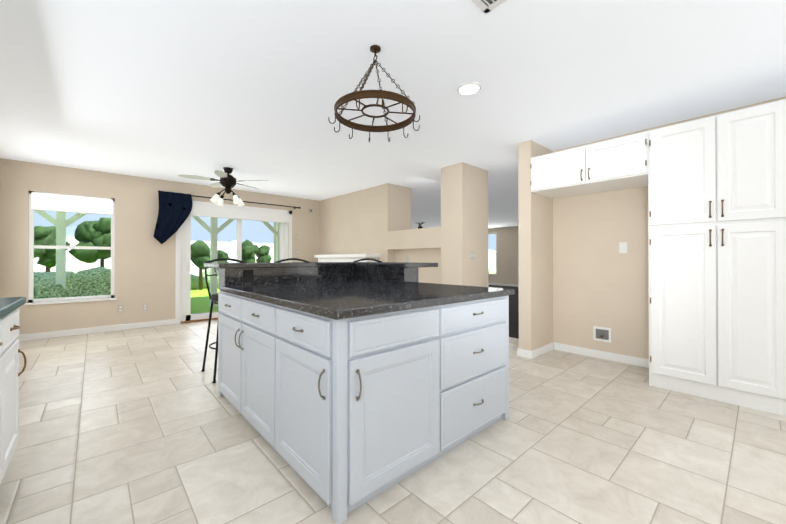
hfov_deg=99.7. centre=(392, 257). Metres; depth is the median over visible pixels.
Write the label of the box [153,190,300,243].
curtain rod
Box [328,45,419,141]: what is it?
pot rack
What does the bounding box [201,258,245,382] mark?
bar stool
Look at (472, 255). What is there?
light switch
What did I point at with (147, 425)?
floor
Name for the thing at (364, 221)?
wall
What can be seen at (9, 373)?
base cabinet
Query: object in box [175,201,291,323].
door
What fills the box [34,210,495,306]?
yard
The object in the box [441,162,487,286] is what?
wall
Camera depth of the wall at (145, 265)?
5.33 m
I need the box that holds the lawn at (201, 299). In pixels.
[190,273,495,314]
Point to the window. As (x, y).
(50, 202)
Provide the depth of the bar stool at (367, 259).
4.58 m
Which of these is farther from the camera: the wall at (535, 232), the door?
the door
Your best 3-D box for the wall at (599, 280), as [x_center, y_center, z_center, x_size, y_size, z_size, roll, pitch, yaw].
[3.527,-0.105,2.663,0.200,2.500,4.280,0,0,-42]
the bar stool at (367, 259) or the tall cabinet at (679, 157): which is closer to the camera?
the tall cabinet at (679, 157)
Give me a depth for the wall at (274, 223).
11.15 m
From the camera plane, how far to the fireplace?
6.38 m
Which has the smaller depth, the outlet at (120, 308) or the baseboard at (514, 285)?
the outlet at (120, 308)
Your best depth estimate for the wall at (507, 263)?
14.08 m
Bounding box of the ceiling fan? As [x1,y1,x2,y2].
[178,167,268,206]
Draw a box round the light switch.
[470,251,474,259]
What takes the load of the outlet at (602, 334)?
attached to the wall at (599, 280)
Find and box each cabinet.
[0,317,11,483]
[12,309,26,455]
[488,285,518,338]
[530,146,601,197]
[582,131,645,191]
[646,116,713,399]
[714,99,785,415]
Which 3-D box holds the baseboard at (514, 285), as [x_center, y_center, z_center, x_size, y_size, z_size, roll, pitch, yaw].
[6.859,1.147,11.797,0.014,0.090,13.400,0,0,-42]
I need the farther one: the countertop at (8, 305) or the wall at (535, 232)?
the wall at (535, 232)
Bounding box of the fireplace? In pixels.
[314,254,379,261]
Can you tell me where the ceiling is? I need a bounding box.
[0,0,785,228]
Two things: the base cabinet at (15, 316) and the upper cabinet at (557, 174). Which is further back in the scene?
the upper cabinet at (557, 174)
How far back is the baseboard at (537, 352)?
3.94 m
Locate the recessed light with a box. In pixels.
[457,82,481,95]
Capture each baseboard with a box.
[16,319,175,340]
[488,283,518,286]
[517,348,531,358]
[532,342,553,358]
[554,342,648,367]
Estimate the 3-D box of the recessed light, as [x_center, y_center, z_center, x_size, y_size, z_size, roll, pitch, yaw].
[0.610,-1.351,2.652,0.193,0.024,0.193,0,0,3]
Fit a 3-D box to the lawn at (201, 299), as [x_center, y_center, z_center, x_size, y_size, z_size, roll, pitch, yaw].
[-12.569,1.404,28.885,140.000,0.190,180.000,0,0,-42]
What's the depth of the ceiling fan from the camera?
4.90 m
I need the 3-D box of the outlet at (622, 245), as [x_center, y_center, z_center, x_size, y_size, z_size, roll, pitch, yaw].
[2.519,-0.110,3.627,0.009,0.120,0.075,0,0,-42]
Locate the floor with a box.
[0,319,785,523]
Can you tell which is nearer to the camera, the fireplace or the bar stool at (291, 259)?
the bar stool at (291, 259)
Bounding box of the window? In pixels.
[25,191,116,305]
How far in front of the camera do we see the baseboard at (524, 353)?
3.82 m
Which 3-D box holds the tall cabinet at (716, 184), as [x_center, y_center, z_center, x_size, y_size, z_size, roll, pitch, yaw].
[2.934,0.001,2.708,0.619,2.290,0.377,0,0,-42]
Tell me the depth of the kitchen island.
1.72 m
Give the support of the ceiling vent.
in the ceiling
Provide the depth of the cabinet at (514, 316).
7.18 m
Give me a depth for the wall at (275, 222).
11.09 m
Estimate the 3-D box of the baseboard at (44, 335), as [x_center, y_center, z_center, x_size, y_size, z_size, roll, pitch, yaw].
[-4.552,1.113,5.140,2.020,0.090,0.014,0,0,-42]
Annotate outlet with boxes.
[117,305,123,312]
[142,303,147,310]
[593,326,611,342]
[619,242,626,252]
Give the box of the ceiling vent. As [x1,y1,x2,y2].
[471,0,506,13]
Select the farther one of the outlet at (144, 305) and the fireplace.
the fireplace
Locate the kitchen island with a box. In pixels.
[218,286,513,523]
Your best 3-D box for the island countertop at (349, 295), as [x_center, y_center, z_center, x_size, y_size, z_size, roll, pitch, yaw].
[-0.245,0.244,2.493,1.490,0.040,1.680,0,0,-42]
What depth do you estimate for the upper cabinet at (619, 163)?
3.19 m
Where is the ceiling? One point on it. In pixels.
(170, 90)
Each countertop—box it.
[0,297,25,320]
[220,278,514,317]
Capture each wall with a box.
[0,158,319,334]
[274,223,274,262]
[275,222,275,261]
[320,183,440,283]
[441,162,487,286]
[488,226,518,284]
[518,140,552,350]
[553,96,785,358]
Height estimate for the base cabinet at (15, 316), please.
0.880 m
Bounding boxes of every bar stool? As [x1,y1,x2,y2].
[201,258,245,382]
[275,258,308,262]
[353,258,381,261]
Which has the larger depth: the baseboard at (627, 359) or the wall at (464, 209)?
the wall at (464, 209)

